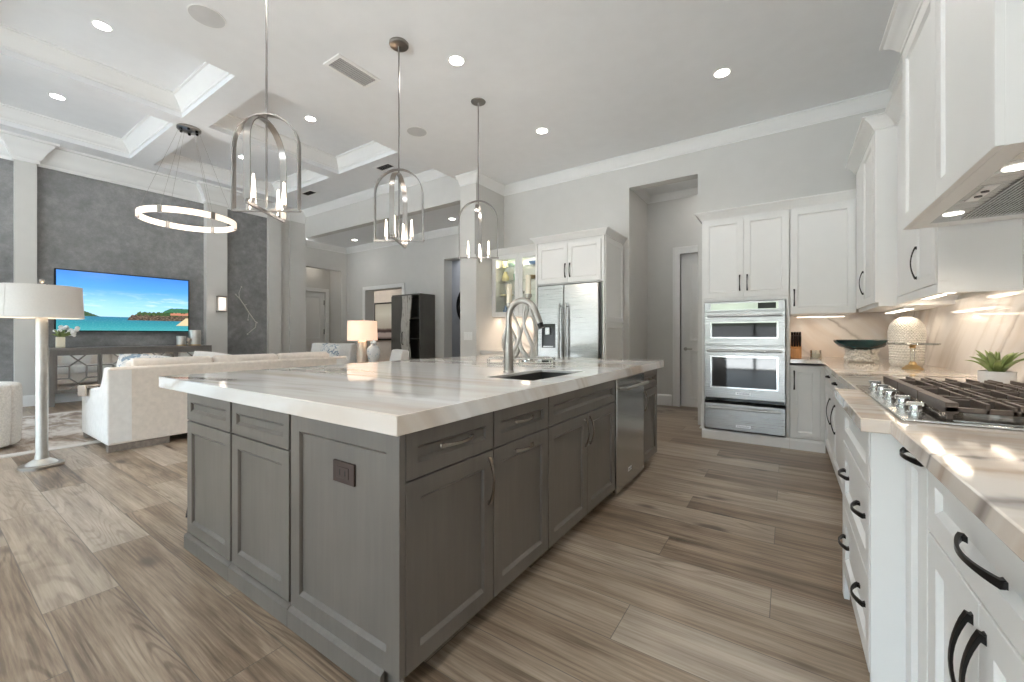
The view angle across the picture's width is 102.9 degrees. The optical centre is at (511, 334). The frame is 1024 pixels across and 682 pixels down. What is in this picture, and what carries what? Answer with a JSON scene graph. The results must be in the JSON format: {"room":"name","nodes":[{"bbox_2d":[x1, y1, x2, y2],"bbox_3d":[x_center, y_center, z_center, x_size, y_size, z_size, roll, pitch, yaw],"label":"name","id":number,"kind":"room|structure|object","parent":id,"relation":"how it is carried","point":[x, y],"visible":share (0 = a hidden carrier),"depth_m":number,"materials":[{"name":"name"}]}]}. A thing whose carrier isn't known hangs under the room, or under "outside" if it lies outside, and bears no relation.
{"room":"kitchen","nodes":[
{"label":"kitchen","id":0,"kind":"room"},
{"bbox_2d":[0,158,266,381],"bbox_3d":[-8.678,-0.990,5.733,0.200,4.300,10.200,0,0,34],"label":"wall","id":1,"kind":"structure","parent":0,"point":[84,223],"depth_m":7.67,"materials":[{"name":"paint"}]},
{"bbox_2d":[14,159,36,395],"bbox_3d":[-7.890,-0.990,6.615,0.120,4.300,0.235,0,0,34],"label":"trim","id":2,"kind":"structure","parent":1,"relation":"attached to","point":[25,173],"depth_m":6.57,"materials":[{"name":"paint"}]},
{"bbox_2d":[23,392,81,406],"bbox_3d":[-8.581,1.070,5.547,0.168,0.180,10.000,0,0,34],"label":"baseboard","id":3,"kind":"structure","parent":1,"relation":"attached to","point":[28,400],"depth_m":6.95,"materials":[{"name":"paint"}]},
{"bbox_2d":[54,268,188,331],"bbox_3d":[-7.205,-0.590,7.659,0.068,1.070,1.870,0,0,34],"label":"television","id":4,"kind":"object","parent":1,"relation":"attached to","point":[113,302],"visible":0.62,"depth_m":7.61,"materials":[{"name":"black glass"}]},
{"bbox_2d":[0,129,270,217],"bbox_3d":[-8.498,-2.965,5.490,0.370,0.350,10.000,0,0,34],"label":"trim","id":5,"kind":"structure","parent":1,"relation":"attached to","point":[49,155],"depth_m":7.41,"materials":[{"name":"paint"}]},
{"bbox_2d":[204,202,226,353],"bbox_3d":[-6.394,-0.990,8.806,0.150,4.300,0.390,0,0,34],"label":"trim","id":6,"kind":"structure","parent":1,"relation":"attached to","point":[215,245],"depth_m":8.74,"materials":[{"name":"paint"}]},
{"bbox_2d":[216,296,226,311],"bbox_3d":[-6.250,-0.660,8.787,0.110,0.350,0.170,0,0,34],"label":"wall sconce","id":7,"kind":"object","parent":1,"relation":"attached to","point":[220,300],"visible":1,"depth_m":8.75,"materials":[{"name":"silver metal"}]},
{"bbox_2d":[0,0,432,209],"bbox_3d":[-6.053,-3.320,4.366,6.080,0.360,11.270,0,0,34],"label":"ceiling","id":8,"kind":"structure","parent":0,"point":[26,82],"depth_m":5.98,"materials":[{"name":"paint"}]},
{"bbox_2d":[0,103,169,153],"bbox_3d":[-6.524,-3.305,5.779,2.140,0.190,2.165,0,0,34],"label":"trim","id":9,"kind":"structure","parent":8,"relation":"attached to","point":[148,126],"depth_m":6.57,"materials":[{"name":"paint"}]},
{"bbox_2d":[90,19,112,31],"bbox_3d":[-4.511,-3.397,4.490,0.180,0.006,0.180,0,0,34],"label":"recessed light","id":10,"kind":"object","parent":8,"relation":"in","point":[101,25],"visible":1,"depth_m":4.48,"materials":[{"name":"paint"}]},
{"bbox_2d":[0,23,229,112],"bbox_3d":[-4.501,-3.305,4.414,2.140,0.190,2.165,0,0,34],"label":"trim","id":11,"kind":"structure","parent":8,"relation":"attached to","point":[207,76],"depth_m":5.17,"materials":[{"name":"paint"}]},
{"bbox_2d":[135,123,236,233],"bbox_3d":[-4.917,-2.414,6.212,1.207,1.452,1.200,0,0,34],"label":"ring chandelier","id":12,"kind":"object","parent":8,"relation":"hanging from","point":[188,129],"visible":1,"depth_m":6.12,"materials":[{"name":"grey metal"}]},
{"bbox_2d":[159,153,323,193],"bbox_3d":[-5.131,-3.305,7.844,2.140,0.190,2.167,0,0,34],"label":"trim","id":13,"kind":"structure","parent":8,"relation":"attached to","point":[185,163],"depth_m":8.38,"materials":[{"name":"paint"}]},
{"bbox_2d":[213,114,391,169],"bbox_3d":[-3.108,-3.305,6.479,2.140,0.190,2.167,0,0,34],"label":"trim","id":14,"kind":"structure","parent":8,"relation":"attached to","point":[369,150],"depth_m":7.29,"materials":[{"name":"paint"}]},
{"bbox_2d":[281,220,305,352],"bbox_3d":[-5.643,-0.990,10.277,0.350,4.300,0.730,0,0,34],"label":"wall","id":15,"kind":"structure","parent":0,"point":[293,240],"depth_m":10.22,"materials":[{"name":"paint"}]},
{"bbox_2d":[267,215,280,353],"bbox_3d":[-5.727,-0.990,9.822,0.120,4.300,0.280,0,0,34],"label":"trim","id":16,"kind":"structure","parent":15,"relation":"attached to","point":[273,225],"depth_m":9.75,"materials":[{"name":"paint"}]},
{"bbox_2d":[268,201,305,223],"bbox_3d":[-5.540,-2.990,10.009,0.220,0.300,1.000,0,0,34],"label":"trim","id":17,"kind":"structure","parent":15,"relation":"attached to","point":[291,216],"depth_m":10.17,"materials":[{"name":"paint"}]},
{"bbox_2d":[306,247,346,342],"bbox_3d":[-5.421,-0.670,11.545,0.900,3.660,1.880,0,0,34],"label":"wall","id":18,"kind":"structure","parent":0,"point":[325,269],"depth_m":11.85,"materials":[{"name":"paint"}]},
{"bbox_2d":[306,287,328,351],"bbox_3d":[-5.795,-0.090,11.634,0.160,2.500,1.150,0,0,34],"label":"door","id":19,"kind":"structure","parent":18,"relation":"in","point":[317,299],"depth_m":11.83,"materials":[{"name":"paint"}]},
{"bbox_2d":[374,289,401,361],"bbox_3d":[-3.190,-0.440,12.260,9.000,3.200,2.440,0,0,34],"label":"wall","id":20,"kind":"structure","parent":0,"point":[384,346],"depth_m":14.52,"materials":[{"name":"paint"}]},
{"bbox_2d":[374,302,390,339],"bbox_3d":[-4.360,-0.470,14.370,1.500,1.340,0.050,0,0,34],"label":"framed painting","id":21,"kind":"object","parent":20,"relation":"attached to","point":[382,311],"visible":0.39,"depth_m":14.49,"materials":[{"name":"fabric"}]},
{"bbox_2d":[347,234,459,357],"bbox_3d":[-2.311,-0.670,9.610,6.780,3.660,1.610,0,0,34],"label":"wall","id":22,"kind":"structure","parent":0,"point":[425,267],"depth_m":10.41,"materials":[{"name":"paint"}]},
{"bbox_2d":[306,226,458,253],"bbox_3d":[-2.493,-2.430,9.564,6.530,0.140,1.330,0,0,34],"label":"trim","id":23,"kind":"structure","parent":22,"relation":"attached to","point":[451,230],"depth_m":10.99,"materials":[{"name":"paint"}]},
{"bbox_2d":[362,283,404,320],"bbox_3d":[-3.411,-0.090,11.154,1.730,2.500,0.320,0,0,34],"label":"trim","id":24,"kind":"structure","parent":22,"relation":"attached to","point":[402,285],"depth_m":11.19,"materials":[{"name":"paint"}]},
{"bbox_2d":[0,401,869,681],"bbox_3d":[-3.301,1.210,4.941,17.000,0.100,15.500,0,0,34],"label":"floor","id":25,"kind":"structure","parent":0,"point":[718,560],"depth_m":1.87,"materials":[{"name":"brown wood"}]},
{"bbox_2d":[0,279,84,470],"bbox_3d":[-4.188,0.334,3.627,0.543,1.653,0.543,0,0,-26],"label":"floor lamp","id":26,"kind":"object","parent":25,"relation":"on","point":[41,302],"visible":1,"depth_m":3.56,"materials":[{"name":"silver metal"}]},
{"bbox_2d":[0,410,101,458],"bbox_3d":[-5.442,1.153,5.317,2.770,0.013,6.170,0,0,34],"label":"area rug","id":27,"kind":"object","parent":25,"relation":"on","point":[64,428],"visible":0.12,"depth_m":4.64,"materials":[{"name":"carpet"}]},
{"bbox_2d":[0,381,22,447],"bbox_3d":[-5.405,0.798,3.887,0.832,0.696,0.963,0,0,34],"label":"barrel chair","id":28,"kind":"object","parent":27,"relation":"on","point":[11,393],"visible":1,"depth_m":4.10,"materials":[{"name":"fabric"}]},
{"bbox_2d":[48,345,211,406],"bbox_3d":[-6.976,0.688,7.576,0.500,0.945,2.220,0,0,34],"label":"console table","id":29,"kind":"object","parent":25,"relation":"on","point":[69,368],"visible":0.38,"depth_m":6.87,"materials":[{"name":"grey wood"}]},
{"bbox_2d":[52,325,79,347],"bbox_3d":[-7.441,0.027,6.801,0.249,0.376,0.310,0,0,34],"label":"flower vase","id":30,"kind":"object","parent":29,"relation":"on","point":[60,339],"visible":1,"depth_m":6.75,"materials":[{"name":"beige ceramic"}]},
{"bbox_2d":[188,330,200,344],"bbox_3d":[-6.440,0.060,8.282,0.206,0.310,0.204,0,0,34],"label":"canister","id":31,"kind":"object","parent":29,"relation":"on","point":[194,335],"visible":0.86,"depth_m":8.21,"materials":[{"name":"silver metal"}]},
{"bbox_2d":[184,393,233,580],"bbox_3d":[-1.395,0.736,2.317,0.545,0.848,0.596,0,0,34],"label":"base cabinet","id":32,"kind":"object","parent":25,"relation":"on","point":[208,537],"visible":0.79,"depth_m":2.08,"materials":[{"name":"grey wood"}]},
{"bbox_2d":[82,352,346,452],"bbox_3d":[-3.646,0.705,5.360,1.040,0.910,2.630,0,0,34],"label":"sofa","id":33,"kind":"object","parent":25,"relation":"on","point":[129,410],"visible":0.48,"depth_m":4.29,"materials":[{"name":"white fabric"}]},
{"bbox_2d":[116,354,168,366],"bbox_3d":[-4.240,0.460,4.694,0.504,0.484,0.220,0,0,-38],"label":"throw pillow","id":34,"kind":"object","parent":33,"relation":"on","point":[123,358],"visible":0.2,"depth_m":4.63,"materials":[{"name":"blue fabric"}]},
{"bbox_2d":[126,356,212,365],"bbox_3d":[-3.872,0.469,4.616,0.339,0.439,0.731,0,0,34],"label":"cushion","id":35,"kind":"object","parent":33,"relation":"on","point":[190,359],"depth_m":4.49,"materials":[{"name":"beige fabric"}]},
{"bbox_2d":[193,351,230,356],"bbox_3d":[-3.827,0.460,5.235,0.228,0.514,0.530,0,0,43],"label":"throw pillow","id":36,"kind":"object","parent":33,"relation":"on","point":[196,353],"visible":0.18,"depth_m":5.19,"materials":[{"name":"white fabric"}]},
{"bbox_2d":[211,353,277,361],"bbox_3d":[-3.456,0.469,5.232,0.339,0.439,0.731,0,0,34],"label":"cushion","id":37,"kind":"object","parent":33,"relation":"on","point":[245,357],"depth_m":5.11,"materials":[{"name":"beige fabric"}]},
{"bbox_2d":[276,352,328,358],"bbox_3d":[-3.041,0.469,5.848,0.339,0.439,0.731,0,0,34],"label":"cushion","id":38,"kind":"object","parent":33,"relation":"on","point":[300,354],"depth_m":5.72,"materials":[{"name":"beige fabric"}]},
{"bbox_2d":[228,402,290,626],"bbox_3d":[-0.948,0.736,2.015,0.529,0.848,0.596,0,0,34],"label":"base cabinet","id":39,"kind":"object","parent":25,"relation":"on","point":[260,568],"visible":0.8,"depth_m":1.78,"materials":[{"name":"grey wood"}]},
{"bbox_2d":[311,343,355,362],"bbox_3d":[-4.240,0.675,8.950,1.420,0.970,0.879,0,0,31],"label":"loveseat","id":40,"kind":"object","parent":25,"relation":"on","point":[348,350],"visible":0.13,"depth_m":8.93,"materials":[{"name":"white fabric"}]},
{"bbox_2d":[320,343,340,356],"bbox_3d":[-3.892,0.400,8.680,0.492,0.448,0.195,0,0,14],"label":"throw pillow","id":41,"kind":"object","parent":40,"relation":"on","point":[332,349],"visible":0.52,"depth_m":8.64,"materials":[{"name":"blue fabric"}]},
{"bbox_2d":[287,412,494,681],"bbox_3d":[-0.471,0.736,1.637,0.677,0.848,0.502,0,0,34],"label":"base cabinet","id":42,"kind":"object","parent":25,"relation":"on","point":[450,473],"depth_m":1.44,"materials":[{"name":"grey wood"}]},
{"bbox_2d":[333,459,355,486],"bbox_3d":[-0.595,0.488,1.443,0.124,0.076,0.010,0,0,34],"label":"outlet","id":43,"kind":"object","parent":42,"relation":"attached to","point":[343,472],"visible":1,"depth_m":1.44,"materials":[{"name":"brown plastic"}]},
{"bbox_2d":[389,349,408,360],"bbox_3d":[-2.499,0.725,7.776,0.879,0.870,0.750,0,0,-31],"label":"armchair","id":44,"kind":"object","parent":25,"relation":"on","point":[396,354],"visible":0.08,"depth_m":7.73,"materials":[{"name":"white fabric"}]},
{"bbox_2d":[391,293,434,359],"bbox_3d":[-2.447,0.095,9.971,0.990,2.130,0.584,0,0,34],"label":"wine cabinet","id":45,"kind":"object","parent":25,"relation":"on","point":[412,315],"visible":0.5,"depth_m":9.82,"materials":[{"name":"grey wood"}]},
{"bbox_2d":[491,397,547,597],"bbox_3d":[-0.182,0.736,2.025,0.633,0.848,0.464,0,0,34],"label":"base cabinet","id":46,"kind":"object","parent":25,"relation":"on","point":[520,432],"visible":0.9,"depth_m":1.84,"materials":[{"name":"grey wood"}]},
{"bbox_2d":[538,282,602,357],"bbox_3d":[0.922,0.230,5.735,0.915,1.820,0.800,0,0,34],"label":"refrigerator","id":47,"kind":"object","parent":25,"relation":"on","point":[571,314],"visible":0.49,"depth_m":5.41,"materials":[{"name":"silver metal"}]},
{"bbox_2d":[529,226,626,358],"bbox_3d":[0.938,-0.100,5.759,1.154,2.520,0.762,0,0,34],"label":"cabinet","id":48,"kind":"object","parent":25,"relation":"on","point":[596,258],"visible":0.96,"depth_m":5.48,"materials":[{"name":"white paint"}]},
{"bbox_2d":[547,380,614,548],"bbox_3d":[0.216,0.736,2.616,0.633,0.848,0.962,0,0,34],"label":"base cabinet","id":49,"kind":"object","parent":25,"relation":"on","point":[581,422],"visible":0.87,"depth_m":2.37,"materials":[{"name":"grey wood"}]},
{"bbox_2d":[159,354,663,436],"bbox_3d":[-0.314,0.278,3.161,2.095,0.064,3.230,0,0,34],"label":"countertop","id":50,"kind":"structure","parent":49,"relation":"on","point":[400,397],"depth_m":2.02,"materials":[{"name":"stone"}]},
{"bbox_2d":[487,356,552,363],"bbox_3d":[0.066,0.221,3.550,0.550,0.051,0.271,0,0,0],"label":"serving tray","id":51,"kind":"object","parent":50,"relation":"on","point":[519,361],"visible":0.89,"depth_m":3.53,"materials":[{"name":"metal"}]},
{"bbox_2d":[502,303,520,361],"bbox_3d":[-0.007,-0.021,3.550,0.169,0.505,0.180,0,0,0],"label":"candle holder","id":52,"kind":"object","parent":51,"relation":"on","point":[516,351],"visible":0.45,"depth_m":3.53,"materials":[{"name":"silver metal"}]},
{"bbox_2d":[518,294,536,361],"bbox_3d":[0.136,-0.061,3.540,0.174,0.585,0.172,0,0,0],"label":"candle holder","id":53,"kind":"object","parent":51,"relation":"on","point":[532,353],"visible":0.81,"depth_m":3.52,"materials":[{"name":"silver metal"}]},
{"bbox_2d":[503,297,543,372],"bbox_3d":[0.085,0.003,2.638,0.302,0.486,0.111,0,0,34],"label":"faucet","id":54,"kind":"object","parent":50,"relation":"on","point":[508,351],"visible":1,"depth_m":2.66,"materials":[{"name":"silver metal"}]},
{"bbox_2d":[503,372,571,380],"bbox_3d":[0.166,0.384,2.554,0.402,0.233,0.742,0,0,34],"label":"sink","id":55,"kind":"object","parent":50,"relation":"in","point":[539,375],"visible":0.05,"depth_m":2.84,"materials":[{"name":"metal"}]},
{"bbox_2d":[613,373,648,493],"bbox_3d":[0.686,0.737,3.277,0.672,0.846,0.649,0,0,34],"label":"dishwasher","id":56,"kind":"object","parent":25,"relation":"on","point":[629,390],"visible":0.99,"depth_m":3.06,"materials":[{"name":"metal"}]},
{"bbox_2d":[643,369,656,462],"bbox_3d":[0.981,0.736,3.750,0.633,0.848,0.455,0,0,34],"label":"base cabinet","id":57,"kind":"object","parent":25,"relation":"on","point":[650,389],"visible":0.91,"depth_m":3.62,"materials":[{"name":"grey wood"}]},
{"bbox_2d":[694,199,789,448],"bbox_3d":[2.617,-0.102,4.638,0.892,2.525,0.733,0,0,34],"label":"oven tower","id":58,"kind":"object","parent":25,"relation":"on","point":[746,249],"depth_m":4.36,"materials":[{"name":"white paint"}]},
{"bbox_2d":[705,300,784,404],"bbox_3d":[2.463,0.181,4.350,0.750,1.078,0.133,0,0,34],"label":"oven","id":59,"kind":"object","parent":58,"relation":"in","point":[745,340],"visible":1,"depth_m":4.33,"materials":[{"name":"silver metal"}]},
{"bbox_2d":[790,363,824,452],"bbox_3d":[3.122,0.736,4.328,0.292,0.848,0.673,0,0,34],"label":"base cabinet","id":60,"kind":"object","parent":25,"relation":"on","point":[807,381],"visible":0.93,"depth_m":4.08,"materials":[{"name":"white paint"}]},
{"bbox_2d":[825,369,846,493],"bbox_3d":[2.572,0.724,2.712,0.693,0.872,2.640,0,0,34],"label":"base cabinet","id":61,"kind":"object","parent":25,"relation":"on","point":[833,408],"visible":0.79,"depth_m":3.18,"materials":[{"name":"white paint"}]},
{"bbox_2d":[790,356,1023,561],"bbox_3d":[1.771,0.266,1.751,0.929,0.040,6.484,0,0,34],"label":"countertop","id":62,"kind":"structure","parent":61,"relation":"on","point":[983,468],"depth_m":0.90,"materials":[{"name":"stone"}]},
{"bbox_2d":[791,332,801,357],"bbox_3d":[3.029,0.107,4.352,0.095,0.278,0.197,0,0,34],"label":"knife block","id":63,"kind":"object","parent":62,"relation":"on","point":[796,347],"visible":1,"depth_m":4.29,"materials":[{"name":"brown wood"}]},
{"bbox_2d":[833,340,887,362],"bbox_3d":[3.147,0.146,3.679,0.400,0.199,0.400,0,0,34],"label":"pedestal bowl","id":64,"kind":"object","parent":62,"relation":"on","point":[864,351],"visible":1,"depth_m":3.58,"materials":[{"name":"teal ceramic"}]},
{"bbox_2d":[887,317,926,366],"bbox_3d":[3.092,0.054,3.198,0.223,0.385,0.225,0,0,5],"label":"vase","id":65,"kind":"object","parent":62,"relation":"on","point":[905,330],"visible":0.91,"depth_m":3.13,"materials":[{"name":"ceramic"}]},
{"bbox_2d":[886,343,940,369],"bbox_3d":[2.871,0.152,2.924,0.286,0.187,0.286,0,0,34],"label":"cake stand","id":66,"kind":"object","parent":62,"relation":"on","point":[912,365],"visible":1,"depth_m":2.92,"materials":[{"name":"gold metal"}]},
{"bbox_2d":[855,376,1023,431],"bbox_3d":[1.599,0.216,1.394,0.557,0.060,0.940,0,0,34],"label":"cooktop","id":67,"kind":"object","parent":62,"relation":"in","point":[990,404],"visible":1,"depth_m":1.25,"materials":[{"name":"metal"}]},
{"bbox_2d":[966,350,1023,383],"bbox_3d":[2.281,0.159,1.919,0.209,0.174,0.210,0,0,34],"label":"potted succulent","id":68,"kind":"object","parent":62,"relation":"on","point":[996,367],"visible":0.95,"depth_m":1.89,"materials":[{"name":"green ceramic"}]},
{"bbox_2d":[838,408,905,681],"bbox_3d":[1.576,0.724,1.325,0.783,0.872,0.765,0,0,34],"label":"base cabinet","id":69,"kind":"object","parent":25,"relation":"on","point":[873,536],"visible":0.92,"depth_m":1.20,"materials":[{"name":"white paint"}]},
{"bbox_2d":[899,447,930,681],"bbox_3d":[1.333,0.724,0.893,0.713,0.872,0.219,0,0,34],"label":"base cabinet","id":70,"kind":"object","parent":25,"relation":"on","point":[917,530],"visible":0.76,"depth_m":1.10,"materials":[{"name":"white paint"}]},
{"bbox_2d":[928,471,1023,681],"bbox_3d":[1.102,0.724,0.551,0.713,0.872,0.602,0,0,34],"label":"base cabinet","id":71,"kind":"object","parent":25,"relation":"on","point":[976,581],"visible":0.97,"depth_m":0.75,"materials":[{"name":"white paint"}]},
{"bbox_3d":[-2.367,0.812,6.542,0.600,0.695,0.600,0,0,34],"label":"end table","id":72,"kind":"object","parent":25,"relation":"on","visible":0},
{"bbox_2d":[347,319,377,362],"bbox_3d":[-2.408,0.103,6.570,0.464,0.724,0.464,0,0,34],"label":"table lamp","id":73,"kind":"object","parent":72,"relation":"on","point":[362,330],"visible":0.9,"depth_m":6.42,"materials":[{"name":"fabric"}]},
{"bbox_2d":[367,339,379,361],"bbox_3d":[-2.189,0.268,6.447,0.200,0.395,0.200,0,0,34],"label":"ginger jar","id":74,"kind":"object","parent":72,"relation":"on","point":[373,351],"visible":0.88,"depth_m":6.38,"materials":[{"name":"white ceramic"}]},
{"bbox_3d":[0.115,0.736,6.398,1.035,0.848,0.622,0,0,34],"label":"base cabinet","id":75,"kind":"object","parent":25,"relation":"on","visible":0},
{"bbox_2d":[480,349,529,355],"bbox_3d":[0.110,0.278,6.394,1.043,0.064,0.644,0,0,34],"label":"countertop","id":76,"kind":"structure","parent":75,"relation":"on","point":[498,351],"depth_m":6.31,"materials":[{"name":"stone"}]},
{"bbox_2d":[452,260,459,356],"bbox_3d":[-0.745,-0.440,10.743,3.250,3.200,2.020,0,0,34],"label":"wall","id":77,"kind":"structure","parent":0,"point":[455,264],"depth_m":11.18,"materials":[{"name":"paint"}]},
{"bbox_2d":[460,183,503,355],"bbox_3d":[-0.436,-0.670,6.820,0.330,3.660,0.920,0,0,34],"label":"wall pier","id":78,"kind":"object","parent":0,"point":[476,317],"visible":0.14,"depth_m":6.50,"materials":[{"name":"paint"}]},
{"bbox_2d":[74,0,901,247],"bbox_3d":[-3.671,-3.020,3.731,12.600,1.040,12.880,0,0,34],"label":"ceiling","id":79,"kind":"structure","parent":0,"point":[607,79],"depth_m":3.79,"materials":[{"name":"paint"}]},
{"bbox_2d":[187,4,225,28],"bbox_3d":[-2.397,-2.498,3.206,0.250,0.005,0.250,0,0,34],"label":"ceiling speaker","id":80,"kind":"object","parent":79,"relation":"attached to","point":[204,15],"visible":1,"depth_m":3.20,"materials":[{"name":"paint"}]},
{"bbox_2d":[231,0,301,222],"bbox_3d":[-1.570,-1.632,2.609,0.324,1.716,0.324,0,0,43],"label":"pendant light","id":81,"kind":"object","parent":79,"relation":"hanging from","point":[249,191],"visible":1,"depth_m":2.60,"materials":[{"name":"grey metal"}]},
{"bbox_2d":[251,173,256,203],"bbox_3d":[-1.565,-0.885,2.469,0.034,0.180,0.033,0,0,34],"label":"bulb","id":82,"kind":"object","parent":81,"relation":"attached to","point":[253,190],"depth_m":2.46,"materials":[{"name":"white glass"}]},
{"bbox_2d":[276,190,280,216],"bbox_3d":[-1.575,-0.885,2.749,0.034,0.180,0.033,0,0,34],"label":"bulb","id":83,"kind":"object","parent":81,"relation":"attached to","point":[278,194],"depth_m":2.74,"materials":[{"name":"white glass"}]},
{"bbox_2d":[323,53,380,88],"bbox_3d":[-1.513,-2.495,3.882,0.250,0.010,0.460,0,0,34],"label":"ceiling vent","id":84,"kind":"object","parent":79,"relation":"in","point":[338,63],"visible":1,"depth_m":3.86,"materials":[{"name":"metal"}]},
{"bbox_2d":[373,37,424,247],"bbox_3d":[-0.972,-1.645,3.504,0.324,1.716,0.324,0,0,-45],"label":"pendant light","id":85,"kind":"object","parent":79,"relation":"hanging from","point":[398,44],"visible":1,"depth_m":3.50,"materials":[{"name":"grey metal"}]},
{"bbox_2d":[406,126,426,136],"bbox_3d":[-1.171,-2.498,5.024,0.250,0.005,0.250,0,0,34],"label":"ceiling speaker","id":86,"kind":"object","parent":79,"relation":"attached to","point":[414,131],"visible":1,"depth_m":5.01,"materials":[{"name":"paint"}]},
{"bbox_2d":[447,54,464,66],"bbox_3d":[-0.507,-2.497,3.719,0.164,0.006,0.164,0,0,34],"label":"recessed light","id":87,"kind":"object","parent":79,"relation":"in","point":[455,60],"visible":1,"depth_m":3.71,"materials":[{"name":"paint"}]},
{"bbox_2d":[458,98,498,262],"bbox_3d":[-0.362,-1.662,4.381,0.324,1.716,0.324,0,0,-45],"label":"pendant light","id":88,"kind":"object","parent":79,"relation":"hanging from","point":[478,102],"visible":1,"depth_m":4.37,"materials":[{"name":"grey metal"}]},
{"bbox_2d":[712,67,731,78],"bbox_3d":[2.005,-2.497,3.895,0.164,0.006,0.164,0,0,34],"label":"recessed light","id":89,"kind":"object","parent":79,"relation":"in","point":[722,72],"visible":1,"depth_m":3.88,"materials":[{"name":"paint"}]},
{"bbox_2d":[305,108,899,424],"bbox_3d":[-0.637,-0.990,7.398,11.270,4.300,0.185,0,0,34],"label":"wall","id":90,"kind":"structure","parent":0,"point":[810,160],"depth_m":5.25,"materials":[{"name":"paint"}]},
{"bbox_2d":[302,169,447,216],"bbox_3d":[-2.934,-3.070,8.776,5.820,0.140,0.130,0,0,34],"label":"trim","id":91,"kind":"structure","parent":90,"relation":"attached to","point":[432,174],"depth_m":8.91,"materials":[{"name":"paint"}]},
{"bbox_2d":[490,244,534,317],"bbox_3d":[0.179,-0.830,6.500,1.042,1.080,0.421,0,0,34],"label":"upper cabinet","id":92,"kind":"object","parent":90,"relation":"attached to","point":[522,267],"visible":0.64,"depth_m":6.63,"materials":[{"name":"white paint"}]},
{"bbox_2d":[496,264,534,270],"bbox_3d":[0.207,-1.084,6.543,0.995,0.008,0.280,0,0,34],"label":"glass shelf","id":93,"kind":"object","parent":92,"relation":"attached to","point":[531,267],"depth_m":6.69,"materials":[{"name":"glass"}]},
{"bbox_2d":[496,294,534,297],"bbox_3d":[0.207,-0.624,6.543,0.995,0.008,0.280,0,0,34],"label":"glass shelf","id":94,"kind":"object","parent":92,"relation":"attached to","point":[533,295],"depth_m":6.71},
{"bbox_2d":[498,278,534,283],"bbox_3d":[0.207,-0.864,6.543,0.995,0.008,0.280,0,0,34],"label":"glass shelf","id":95,"kind":"object","parent":92,"relation":"attached to","point":[533,279],"depth_m":6.66,"materials":[{"name":"glass"}]},
{"bbox_2d":[455,56,901,195],"bbox_3d":[-1.257,-2.433,1.149,5.310,0.135,10.900,0,0,34],"label":"trim","id":96,"kind":"structure","parent":90,"relation":"attached to","point":[880,99],"depth_m":5.15,"materials":[{"name":"paint"}]},
{"bbox_2d":[790,189,856,315],"bbox_3d":[3.207,-0.787,4.248,0.518,1.155,0.710,0,0,34],"label":"upper cabinet","id":97,"kind":"object","parent":90,"relation":"attached to","point":[822,226],"visible":0.98,"depth_m":4.01,"materials":[{"name":"white paint"}]},
{"bbox_2d":[633,191,697,405],"bbox_3d":[2.942,-0.590,5.838,2.550,3.500,1.230,0,0,34],"label":"wall","id":98,"kind":"structure","parent":0,"point":[658,227],"depth_m":6.69,"materials":[{"name":"paint"}]},
{"bbox_2d":[657,394,671,405],"bbox_3d":[2.135,1.070,6.304,0.390,0.180,1.100,0,0,34],"label":"baseboard","id":99,"kind":"structure","parent":98,"relation":"attached to","point":[662,399],"depth_m":6.70,"materials":[{"name":"paint"}]},
{"bbox_2d":[634,187,697,203],"bbox_3d":[2.906,-2.250,5.784,2.250,0.100,1.100,0,0,34],"label":"trim","id":100,"kind":"structure","parent":98,"relation":"attached to","point":[643,193],"depth_m":6.59,"materials":[{"name":"paint"}]},
{"bbox_2d":[673,245,697,407],"bbox_3d":[3.105,-0.125,6.373,1.100,2.570,0.160,0,0,34],"label":"door","id":101,"kind":"structure","parent":98,"relation":"in","point":[689,262],"depth_m":6.57,"materials":[{"name":"paint"}]},
{"bbox_2d":[645,178,697,195],"bbox_3d":[2.942,-2.350,5.838,2.550,0.100,1.230,0,0,34],"label":"ceiling","id":102,"kind":"structure","parent":0,"point":[693,183],"depth_m":6.37,"materials":[{"name":"paint"}]},
{"bbox_2d":[900,218,1023,382],"bbox_3d":[1.068,-0.670,-0.316,0.215,3.660,11.070,0,0,34],"label":"wall","id":103,"kind":"structure","parent":0,"point":[992,322],"depth_m":2.51,"materials":[{"name":"stone"}]},
{"bbox_2d":[845,112,957,311],"bbox_3d":[3.101,-0.907,3.318,0.510,1.395,1.090,0,0,34],"label":"upper cabinet","id":104,"kind":"object","parent":103,"relation":"attached to","point":[873,156],"visible":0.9,"depth_m":3.02,"materials":[{"name":"white paint"}]},
{"bbox_2d":[884,306,914,313],"bbox_3d":[3.152,-0.199,3.332,0.060,0.023,0.750,0,0,34],"label":"light","id":105,"kind":"object","parent":104,"relation":"attached to","point":[905,308],"visible":1,"depth_m":3.18,"materials":[{"name":"white plastic"}]},
{"bbox_2d":[885,309,912,313],"bbox_3d":[3.152,-0.190,3.332,0.050,0.005,0.730,0,0,34],"label":"diffuser","id":106,"kind":"object","parent":105,"relation":"attached to","point":[891,311],"depth_m":3.31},
{"bbox_2d":[879,0,1023,229],"bbox_3d":[1.938,-1.095,1.618,0.535,1.071,1.360,0,0,34],"label":"range hood","id":107,"kind":"object","parent":103,"relation":"attached to","point":[963,60],"visible":1,"depth_m":1.59,"materials":[{"name":"white paint"}]},
{"bbox_2d":[1001,163,1023,171],"bbox_3d":[1.709,-0.566,1.380,0.070,0.003,0.069,0,0,34],"label":"lamp","id":108,"kind":"object","parent":107,"relation":"attached to","point":[1016,166],"depth_m":1.38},
{"bbox_2d":[884,72,1022,303],"bbox_3d":[2.610,-0.912,2.485,0.389,1.385,1.000,0,0,34],"label":"upper cabinet","id":109,"kind":"object","parent":103,"relation":"attached to","point":[982,256],"visible":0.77,"depth_m":2.13,"materials":[{"name":"white paint"}]},
{"bbox_2d":[977,370,1016,383],"bbox_3d":[2.275,0.208,1.915,0.122,0.075,0.122,0,0,34],"label":"pot","id":110,"kind":"object","parent":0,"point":[1004,376],"depth_m":1.88,"materials":[{"name":"white ceramic"}]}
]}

